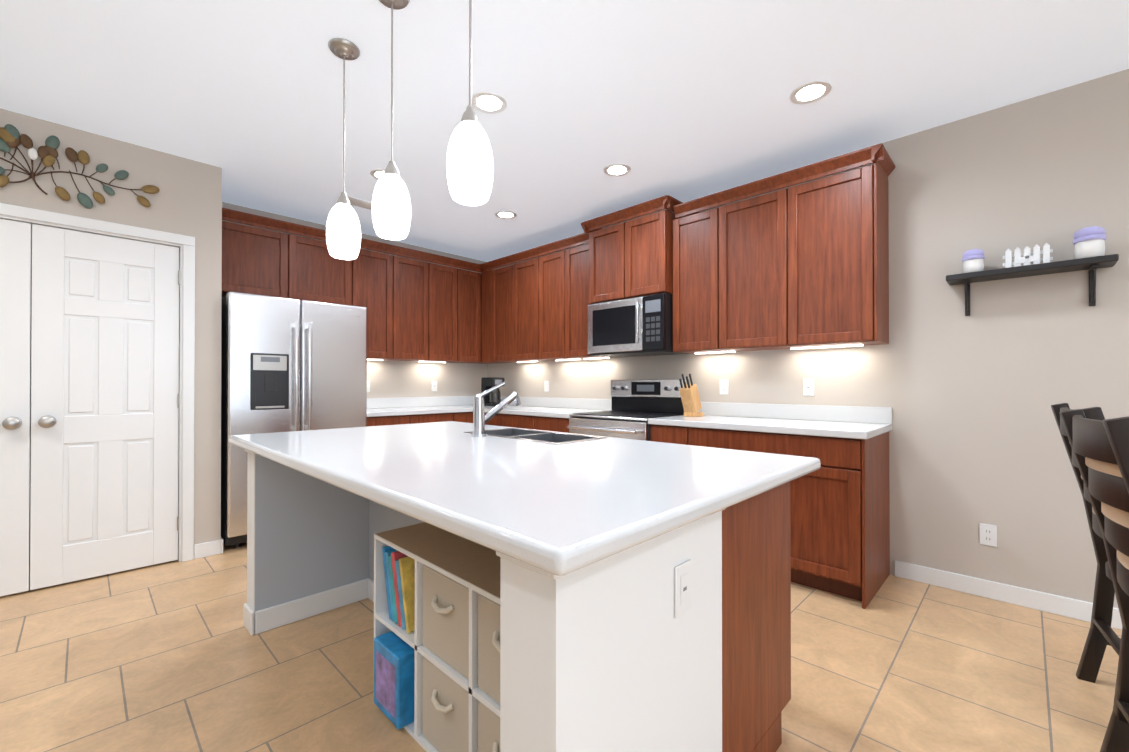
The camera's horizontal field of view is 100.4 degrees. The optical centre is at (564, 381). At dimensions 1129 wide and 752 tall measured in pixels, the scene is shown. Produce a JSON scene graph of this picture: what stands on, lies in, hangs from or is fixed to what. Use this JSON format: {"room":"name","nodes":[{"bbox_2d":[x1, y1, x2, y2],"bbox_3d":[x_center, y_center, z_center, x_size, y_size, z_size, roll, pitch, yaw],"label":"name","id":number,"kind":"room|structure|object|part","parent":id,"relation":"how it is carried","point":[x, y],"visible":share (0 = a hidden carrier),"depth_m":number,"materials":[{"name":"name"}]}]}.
{"room":"kitchen","nodes":[
{"label":"kitchen","id":0,"kind":"room"},
{"bbox_2d":[0,108,221,544],"bbox_3d":[-4.300,-0.154,1.750,0.730,2.640,4.830,0,0,44],"label":"wall","id":1,"kind":"structure","parent":0,"point":[186,200],"depth_m":3.04,"materials":[{"name":"paint"}]},
{"bbox_2d":[0,219,30,596],"bbox_3d":[-3.179,0.138,2.364,0.108,2.038,0.649,0,0,44],"label":"pantry door","id":2,"kind":"structure","parent":1,"relation":"in","point":[15,305],"depth_m":2.57,"materials":[{"name":"white wood"}]},
{"bbox_2d":[29,225,62,589],"bbox_3d":[-3.006,0.145,2.644,0.010,2.050,1.290,0,0,44],"label":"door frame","id":3,"kind":"structure","parent":1,"relation":"attached to","point":[30,396],"depth_m":2.64,"materials":[{"name":"white wood"}]},
{"bbox_2d":[0,124,159,208],"bbox_3d":[-2.936,-1.200,2.597,0.024,0.377,1.065,0,0,44],"label":"art","id":4,"kind":"object","parent":1,"relation":"attached to","point":[12,137],"visible":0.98,"depth_m":2.65,"materials":[{"name":"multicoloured metal"}]},
{"bbox_2d":[0,203,194,561],"bbox_3d":[-2.995,0.106,2.634,0.137,2.128,1.446,0,0,44],"label":"door frame","id":5,"kind":"structure","parent":1,"relation":"attached to","point":[183,243],"depth_m":3.07,"materials":[{"name":"white wood"}]},
{"bbox_2d":[30,224,179,589],"bbox_3d":[-2.724,0.140,2.829,0.108,2.038,0.644,0,0,44],"label":"pantry door","id":6,"kind":"structure","parent":1,"relation":"in","point":[104,403],"depth_m":2.81,"materials":[{"name":"white wood"}]},
{"bbox_3d":[-2.513,0.122,3.064,0.012,1.690,0.012,0,0,44],"label":"hinges on the door trim","id":7,"kind":"part","parent":6,"relation":"part of","materials":[{"name":"white wood"}]},
{"bbox_2d":[222,202,486,397],"bbox_3d":[-3.636,-0.148,3.038,0.120,2.640,7.600,0,0,44],"label":"wall","id":8,"kind":"structure","parent":0,"point":[393,379],"depth_m":5.03,"materials":[{"name":"paint"}]},
{"bbox_2d":[222,219,297,298],"bbox_3d":[-2.551,-0.954,3.831,0.323,0.540,0.578,0,0,44],"label":"upper cabinet","id":9,"kind":"object","parent":8,"relation":"attached to","point":[258,261],"depth_m":3.74,"materials":[{"name":"brown wood"}]},
{"bbox_2d":[298,235,353,305],"bbox_3d":[-2.233,-0.952,4.156,0.323,0.540,0.575,0,0,44],"label":"upper cabinet","id":10,"kind":"object","parent":8,"relation":"attached to","point":[322,277],"depth_m":4.07,"materials":[{"name":"brown wood"}]},
{"bbox_2d":[367,380,369,391],"bbox_3d":[-1.961,0.046,4.658,0.008,0.115,0.070,0,0,44],"label":"electrical outlet plate","id":11,"kind":"object","parent":8,"relation":"attached to","point":[368,381],"depth_m":4.67,"materials":[{"name":"white plastic"}]},
{"bbox_2d":[354,247,401,360],"bbox_3d":[-1.898,-0.720,4.499,0.323,1.000,0.508,0,0,44],"label":"upper cabinet","id":12,"kind":"object","parent":8,"relation":"attached to","point":[377,276],"depth_m":4.45,"materials":[{"name":"brown wood"}]},
{"bbox_2d":[394,255,437,361],"bbox_3d":[-1.630,-0.719,4.772,0.323,1.000,0.502,0,0,44],"label":"upper cabinet","id":13,"kind":"object","parent":8,"relation":"attached to","point":[419,278],"depth_m":4.73,"materials":[{"name":"brown wood"}]},
{"bbox_2d":[367,396,474,407],"bbox_3d":[-1.562,0.218,5.054,0.018,0.102,1.771,0,0,44],"label":"backsplash","id":14,"kind":"structure","parent":8,"relation":"attached to","point":[405,402],"depth_m":5.00,"materials":[{"name":"white stone"}]},
{"bbox_2d":[431,381,436,390],"bbox_3d":[-1.436,0.049,5.194,0.008,0.115,0.070,0,0,44],"label":"electrical outlet plate","id":15,"kind":"object","parent":8,"relation":"attached to","point":[433,383],"depth_m":5.19,"materials":[{"name":"white plastic"}]},
{"bbox_2d":[438,263,465,362],"bbox_3d":[-1.378,-0.717,5.030,0.323,1.000,0.462,0,0,44],"label":"upper cabinet","id":16,"kind":"object","parent":8,"relation":"attached to","point":[451,281],"depth_m":5.00,"materials":[{"name":"brown wood"}]},
{"bbox_2d":[466,267,473,362],"bbox_3d":[-1.178,-0.716,5.234,0.323,1.000,0.354,0,0,44],"label":"upper cabinet","id":17,"kind":"object","parent":8,"relation":"attached to","point":[469,274],"depth_m":5.16,"materials":[{"name":"brown wood"}]},
{"bbox_2d":[0,542,1121,751],"bbox_3d":[-0.518,1.207,-0.017,8.840,0.100,7.840,0,0,44],"label":"floor","id":18,"kind":"structure","parent":0,"point":[173,656],"depth_m":1.88,"materials":[{"name":"tile"}]},
{"bbox_2d":[221,291,366,547],"bbox_3d":[-2.201,0.276,3.774,0.830,1.800,0.945,0,0,44],"label":"fridge","id":19,"kind":"object","parent":18,"relation":"on","point":[288,364],"visible":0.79,"depth_m":3.42,"materials":[{"name":"grey metal"}]},
{"bbox_2d":[367,416,394,426],"bbox_3d":[-1.862,0.742,4.315,0.617,0.873,0.290,0,0,44],"label":"base cabinet","id":20,"kind":"object","parent":18,"relation":"on","point":[371,420],"depth_m":4.13,"materials":[{"name":"brown wood"}]},
{"bbox_2d":[367,404,510,415],"bbox_3d":[-1.333,0.288,4.842,0.641,0.040,1.789,0,0,44],"label":"countertop","id":21,"kind":"structure","parent":20,"relation":"on","point":[434,408],"depth_m":4.49,"materials":[{"name":"white stone"}]},
{"bbox_2d":[481,377,504,405],"bbox_3d":[-0.788,0.111,5.231,0.225,0.315,0.180,0,0,44],"label":"coffee maker","id":22,"kind":"object","parent":21,"relation":"on","point":[492,398],"visible":0.73,"depth_m":5.16,"materials":[{"name":"black"}]},
{"bbox_2d":[395,416,418,424],"bbox_3d":[-1.721,0.743,4.460,0.617,0.873,0.350,0,0,44],"label":"base cabinet","id":23,"kind":"object","parent":18,"relation":"on","point":[398,419],"depth_m":4.30,"materials":[{"name":"brown wood"}]},
{"bbox_2d":[419,412,438,422],"bbox_3d":[-1.562,0.744,4.623,0.617,0.873,0.351,0,0,44],"label":"base cabinet","id":24,"kind":"object","parent":18,"relation":"on","point":[422,419],"depth_m":4.47,"materials":[{"name":"brown wood"}]},
{"bbox_2d":[374,522,499,751],"bbox_3d":[-0.276,0.865,1.520,0.940,0.600,0.341,0,0,44],"label":"organizer","id":25,"kind":"object","parent":18,"relation":"on","point":[436,639],"visible":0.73,"depth_m":1.48,"materials":[{"name":"white plastic"}]},
{"bbox_2d":[374,546,414,728],"bbox_3d":[-0.525,0.878,1.729,0.224,0.540,0.290,0,0,44],"label":"books","id":26,"kind":"object","parent":25,"relation":"on","point":[394,657],"depth_m":1.62,"materials":[{"name":"paper"}]},
{"bbox_2d":[439,412,446,421],"bbox_3d":[-1.400,0.745,4.788,0.617,0.873,0.350,0,0,44],"label":"base cabinet","id":27,"kind":"object","parent":18,"relation":"on","point":[442,415],"depth_m":4.57,"materials":[{"name":"brown wood"}]},
{"bbox_2d":[447,412,470,422],"bbox_3d":[-1.228,0.745,4.923,0.675,0.873,0.328,0,0,44],"label":"base cabinet","id":28,"kind":"object","parent":18,"relation":"on","point":[465,417],"depth_m":4.71,"materials":[{"name":"brown wood"}]},
{"bbox_2d":[471,412,490,424],"bbox_3d":[-0.636,0.746,4.938,0.306,0.873,0.676,0,0,44],"label":"base cabinet","id":29,"kind":"object","parent":18,"relation":"on","point":[489,422],"depth_m":4.71,"materials":[{"name":"brown wood"}]},
{"bbox_2d":[491,416,494,424],"bbox_3d":[-0.466,0.745,4.811,0.349,0.873,0.618,0,0,44],"label":"base cabinet","id":30,"kind":"object","parent":18,"relation":"on","point":[493,419],"depth_m":4.61,"materials":[{"name":"brown wood"}]},
{"bbox_2d":[495,413,510,426],"bbox_3d":[-0.303,0.744,4.652,0.350,0.873,0.618,0,0,44],"label":"base cabinet","id":31,"kind":"object","parent":18,"relation":"on","point":[505,421],"depth_m":4.51,"materials":[{"name":"brown wood"}]},
{"bbox_2d":[244,450,790,751],"bbox_3d":[-0.384,0.730,1.915,2.134,0.873,1.125,0,0,44],"label":"kitchen island","id":32,"kind":"object","parent":18,"relation":"on","point":[645,596],"depth_m":1.15,"materials":[{"name":"white paint"}]},
{"bbox_2d":[229,422,820,581],"bbox_3d":[-0.373,0.272,1.888,2.220,0.040,1.220,0,0,44],"label":"island countertop","id":33,"kind":"structure","parent":32,"relation":"on","point":[558,506],"depth_m":1.22,"materials":[{"name":"white stone"}]},
{"bbox_2d":[463,382,607,444],"bbox_3d":[-0.180,0.247,2.200,0.670,0.494,0.394,0,0,44],"label":"sink","id":34,"kind":"object","parent":33,"relation":"in","point":[510,435],"depth_m":2.20,"materials":[{"name":"silver metal"}]},
{"bbox_2d":[674,559,691,617],"bbox_3d":[0.272,0.472,1.075,0.008,0.115,0.070,0,0,44],"label":"outlet","id":35,"kind":"object","parent":32,"relation":"attached to","point":[682,567],"depth_m":1.07,"materials":[{"name":"white plastic"}]},
{"bbox_2d":[511,416,526,428],"bbox_3d":[-0.137,0.743,4.490,0.349,0.873,0.618,0,0,44],"label":"base cabinet","id":36,"kind":"object","parent":18,"relation":"on","point":[516,421],"depth_m":4.33,"materials":[{"name":"brown wood"}]},
{"bbox_2d":[527,416,542,429],"bbox_3d":[0.027,0.742,4.330,0.350,0.873,0.618,0,0,44],"label":"base cabinet","id":37,"kind":"object","parent":18,"relation":"on","point":[533,422],"depth_m":4.18,"materials":[{"name":"brown wood"}]},
{"bbox_2d":[543,416,571,432],"bbox_3d":[0.170,0.742,4.190,0.288,0.873,0.618,0,0,44],"label":"base cabinet","id":38,"kind":"object","parent":18,"relation":"on","point":[549,422],"depth_m":4.01,"materials":[{"name":"brown wood"}]},
{"bbox_2d":[484,404,610,419],"bbox_3d":[-0.218,0.286,4.555,1.354,0.040,0.642,0,0,44],"label":"countertop","id":39,"kind":"structure","parent":38,"relation":"on","point":[523,409],"depth_m":4.32,"materials":[{"name":"white stone"}]},
{"bbox_2d":[567,379,690,440],"bbox_3d":[0.500,0.579,3.775,0.754,1.195,0.698,0,0,44],"label":"range","id":40,"kind":"object","parent":18,"relation":"on","point":[637,405],"visible":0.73,"depth_m":3.79,"materials":[{"name":"silver metal"}]},
{"bbox_2d":[651,424,674,443],"bbox_3d":[0.950,0.738,3.428,0.361,0.873,0.618,0,0,44],"label":"base cabinet","id":41,"kind":"object","parent":18,"relation":"on","point":[659,432],"depth_m":3.26,"materials":[{"name":"brown wood"}]},
{"bbox_2d":[675,428,750,450],"bbox_3d":[1.212,0.737,3.171,0.620,0.873,0.618,0,0,44],"label":"base cabinet","id":42,"kind":"object","parent":18,"relation":"on","point":[706,437],"depth_m":3.00,"materials":[{"name":"brown wood"}]},
{"bbox_2d":[751,432,889,608],"bbox_3d":[1.554,0.735,2.837,0.574,0.873,0.618,0,0,44],"label":"base cabinet","id":43,"kind":"object","parent":18,"relation":"on","point":[840,517],"depth_m":2.56,"materials":[{"name":"brown wood"}]},
{"bbox_2d":[648,416,890,439],"bbox_3d":[1.286,0.279,3.085,1.328,0.040,0.642,0,0,44],"label":"countertop","id":44,"kind":"structure","parent":43,"relation":"on","point":[841,429],"depth_m":2.82,"materials":[{"name":"white stone"}]},
{"bbox_2d":[679,374,703,416],"bbox_3d":[0.939,0.100,3.503,0.100,0.319,0.227,0,0,44],"label":"knife block","id":45,"kind":"object","parent":44,"relation":"on","point":[690,399],"visible":1,"depth_m":3.47,"materials":[{"name":"brown wood"}]},
{"bbox_2d":[1051,403,1120,682],"bbox_3d":[2.088,0.632,1.568,0.585,1.097,0.479,0,0,37],"label":"chair","id":46,"kind":"object","parent":18,"relation":"on","point":[1102,635],"visible":0.33,"depth_m":1.81,"materials":[{"name":"brown wood"}]},
{"bbox_2d":[1059,409,1128,751],"bbox_3d":[1.626,0.630,1.096,0.585,1.097,0.479,0,0,37],"label":"chair","id":47,"kind":"object","parent":18,"relation":"on","point":[1100,448],"visible":1,"depth_m":1.25,"materials":[{"name":"brown wood"}]},
{"bbox_2d":[0,0,1128,261],"bbox_3d":[-0.518,-1.533,-0.003,8.840,0.100,7.840,0,0,44],"label":"ceiling","id":48,"kind":"structure","parent":0,"point":[684,100],"depth_m":2.33,"materials":[{"name":"white paint"}]},
{"bbox_2d":[326,38,360,259],"bbox_3d":[-0.973,-1.010,2.075,0.140,0.924,0.140,0,0,44],"label":"pendant light","id":49,"kind":"object","parent":48,"relation":"hanging from","point":[343,234],"visible":0.98,"depth_m":2.04,"materials":[{"name":"white glass"}]},
{"bbox_3d":[-0.973,-0.664,2.074,0.140,0.233,0.140,0,0,44],"label":"lamp shade","id":50,"kind":"part","parent":49,"relation":"part of","materials":[{"name":"white glass"}]},
{"bbox_2d":[347,196,371,209],"bbox_3d":[-1.672,-1.455,3.838,0.140,0.016,0.260,0,0,44],"label":"ceiling vent","id":51,"kind":"object","parent":48,"relation":"in","point":[360,203],"visible":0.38,"depth_m":3.82,"materials":[{"name":"white metal"}]},
{"bbox_2d":[370,169,384,179],"bbox_3d":[-1.277,-1.463,3.340,0.192,0.006,0.192,0,0,44],"label":"recessed light","id":52,"kind":"object","parent":48,"relation":"in","point":[377,174],"visible":0.42,"depth_m":3.31,"materials":[{"name":"white"}]},
{"bbox_2d":[372,0,410,239],"bbox_3d":[-0.655,-1.011,1.786,0.140,0.924,0.140,0,0,44],"label":"pendant light","id":53,"kind":"object","parent":48,"relation":"hanging from","point":[391,210],"visible":1,"depth_m":1.74,"materials":[{"name":"white glass"}]},
{"bbox_3d":[-0.655,-0.666,1.784,0.140,0.233,0.140,0,0,44],"label":"lamp shade","id":54,"kind":"part","parent":53,"relation":"part of","materials":[{"name":"white glass"}]},
{"bbox_2d":[447,0,492,205],"bbox_3d":[-0.287,-1.013,1.433,0.140,0.924,0.140,0,0,44],"label":"pendant light","id":55,"kind":"object","parent":48,"relation":"hanging from","point":[469,167],"visible":1,"depth_m":1.38,"materials":[{"name":"white glass"}]},
{"bbox_3d":[-0.287,-0.667,1.431,0.140,0.233,0.140,0,0,44],"label":"lamp shade","id":56,"kind":"part","parent":55,"relation":"part of","materials":[{"name":"white glass"}]},
{"bbox_2d":[472,92,506,113],"bbox_3d":[-0.398,-1.467,2.480,0.192,0.006,0.192,0,0,44],"label":"recessed light","id":57,"kind":"object","parent":48,"relation":"in","point":[489,102],"visible":0.98,"depth_m":2.47,"materials":[{"name":"white"}]},
{"bbox_2d":[495,211,516,218],"bbox_3d":[-0.515,-1.459,4.120,0.192,0.006,0.192,0,0,44],"label":"recessed light","id":58,"kind":"object","parent":48,"relation":"in","point":[505,214],"visible":1,"depth_m":4.10,"materials":[{"name":"white"}]},
{"bbox_2d":[603,164,630,176],"bbox_3d":[0.364,-1.463,3.260,0.192,0.006,0.192,0,0,44],"label":"recessed light","id":59,"kind":"object","parent":48,"relation":"in","point":[615,170],"visible":1,"depth_m":3.26,"materials":[{"name":"white"}]},
{"bbox_2d":[790,80,831,104],"bbox_3d":[1.251,-1.468,2.393,0.192,0.006,0.192,0,0,44],"label":"recessed light","id":60,"kind":"object","parent":48,"relation":"in","point":[810,92],"visible":1,"depth_m":2.39,"materials":[{"name":"white"}]},
{"bbox_2d":[487,69,1128,608],"bbox_3d":[2.180,-0.149,2.750,8.840,2.640,0.120,0,0,44],"label":"wall","id":61,"kind":"structure","parent":0,"point":[975,439],"depth_m":2.56,"materials":[{"name":"paint"}]},
{"bbox_2d":[474,267,493,362],"bbox_3d":[-0.764,-0.716,5.269,0.261,1.000,0.392,0,0,44],"label":"upper cabinet","id":62,"kind":"object","parent":61,"relation":"attached to","point":[484,280],"depth_m":5.21,"materials":[{"name":"brown wood"}]},
{"bbox_2d":[494,263,505,362],"bbox_3d":[-0.533,-0.717,5.092,0.435,1.000,0.324,0,0,44],"label":"upper cabinet","id":63,"kind":"object","parent":61,"relation":"attached to","point":[499,274],"depth_m":5.03,"materials":[{"name":"brown wood"}]},
{"bbox_2d":[506,259,533,362],"bbox_3d":[-0.282,-0.718,4.847,0.510,1.000,0.324,0,0,44],"label":"upper cabinet","id":64,"kind":"object","parent":61,"relation":"attached to","point":[517,275],"depth_m":4.83,"materials":[{"name":"brown wood"}]},
{"bbox_2d":[544,381,548,391],"bbox_3d":[-0.189,0.048,4.975,0.070,0.115,0.008,0,0,44],"label":"electrical outlet plate","id":65,"kind":"object","parent":61,"relation":"attached to","point":[546,383],"depth_m":4.97,"materials":[{"name":"white plastic"}]},
{"bbox_2d":[530,251,564,360],"bbox_3d":[-0.015,-0.720,4.585,0.482,1.000,0.324,0,0,44],"label":"upper cabinet","id":66,"kind":"object","parent":61,"relation":"attached to","point":[544,269],"depth_m":4.55,"materials":[{"name":"brown wood"}]},
{"bbox_2d":[558,243,616,358],"bbox_3d":[0.220,-0.721,4.356,0.419,1.000,0.324,0,0,44],"label":"upper cabinet","id":67,"kind":"object","parent":61,"relation":"attached to","point":[572,309],"depth_m":4.29,"materials":[{"name":"brown wood"}]},
{"bbox_2d":[586,223,613,306],"bbox_3d":[0.504,-0.975,4.024,0.445,0.615,0.404,0,0,44],"label":"upper cabinet","id":68,"kind":"object","parent":61,"relation":"attached to","point":[600,248],"depth_m":3.96,"materials":[{"name":"brown wood"}]},
{"bbox_2d":[614,207,681,300],"bbox_3d":[0.733,-0.976,3.799,0.445,0.615,0.404,0,0,44],"label":"upper cabinet","id":69,"kind":"object","parent":61,"relation":"attached to","point":[642,244],"depth_m":3.65,"materials":[{"name":"brown wood"}]},
{"bbox_2d":[588,293,688,356],"bbox_3d":[0.596,-0.442,3.885,0.754,0.439,0.466,0,0,44],"label":"microwave","id":70,"kind":"object","parent":69,"relation":"attached to","point":[637,326],"visible":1,"depth_m":3.70,"materials":[{"name":"silver metal"}]},
{"bbox_2d":[670,207,717,353],"bbox_3d":[1.077,-0.725,3.518,0.431,1.000,0.324,0,0,44],"label":"upper cabinet","id":71,"kind":"object","parent":61,"relation":"attached to","point":[688,231],"depth_m":3.47,"materials":[{"name":"brown wood"}]},
{"bbox_2d":[501,396,890,423],"bbox_3d":[0.518,0.214,4.272,4.086,0.102,0.018,0,0,44],"label":"backsplash","id":72,"kind":"structure","parent":61,"relation":"attached to","point":[861,415],"depth_m":3.32,"materials":[{"name":"white stone"}]},
{"bbox_2d":[720,379,727,393],"bbox_3d":[1.219,0.041,3.598,0.070,0.115,0.008,0,0,44],"label":"electrical outlet plate","id":73,"kind":"object","parent":61,"relation":"attached to","point":[723,382],"depth_m":3.60,"materials":[{"name":"white plastic"}]},
{"bbox_2d":[706,187,777,351],"bbox_3d":[1.353,-0.727,3.248,0.584,1.000,0.324,0,0,44],"label":"upper cabinet","id":74,"kind":"object","parent":61,"relation":"attached to","point":[739,235],"depth_m":3.19,"materials":[{"name":"brown wood"}]},
{"bbox_2d":[803,379,813,395],"bbox_3d":[1.649,0.039,3.179,0.070,0.115,0.008,0,0,44],"label":"electrical outlet plate","id":75,"kind":"object","parent":61,"relation":"attached to","point":[808,384],"depth_m":3.18,"materials":[{"name":"white plastic"}]},
{"bbox_2d":[774,159,889,349],"bbox_3d":[1.668,-0.728,2.940,0.542,1.000,0.324,0,0,44],"label":"upper cabinet","id":76,"kind":"object","parent":61,"relation":"attached to","point":[803,265],"depth_m":2.81,"materials":[{"name":"brown wood"}]},
{"bbox_2d":[980,523,996,546],"bbox_3d":[2.292,0.829,2.545,0.070,0.115,0.008,0,0,44],"label":"electrical outlet plate","id":77,"kind":"object","parent":61,"relation":"attached to","point":[988,534],"depth_m":2.54,"materials":[{"name":"white plastic"}]},
{"bbox_2d":[895,560,1121,629],"bbox_3d":[3.599,1.116,1.263,4.500,0.095,0.013,0,0,44],"label":"baseboard","id":78,"kind":"structure","parent":61,"relation":"attached to","point":[1052,603],"depth_m":2.50,"materials":[{"name":"white wood"}]},
{"bbox_2d":[946,254,1118,315],"bbox_3d":[2.341,-0.471,2.394,0.610,0.211,0.163,0,0,44],"label":"wall shelf","id":79,"kind":"object","parent":61,"relation":"attached to","point":[1092,265],"visible":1,"depth_m":2.32,"materials":[{"name":"black wood"}]},
{"bbox_2d":[962,226,1106,272],"bbox_3d":[2.334,-0.653,2.364,0.515,0.152,0.115,0,0,44],"label":"candles","id":80,"kind":"object","parent":79,"relation":"on","point":[1087,242],"visible":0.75,"depth_m":2.32,"materials":[{"name":"white wax"}]}
]}

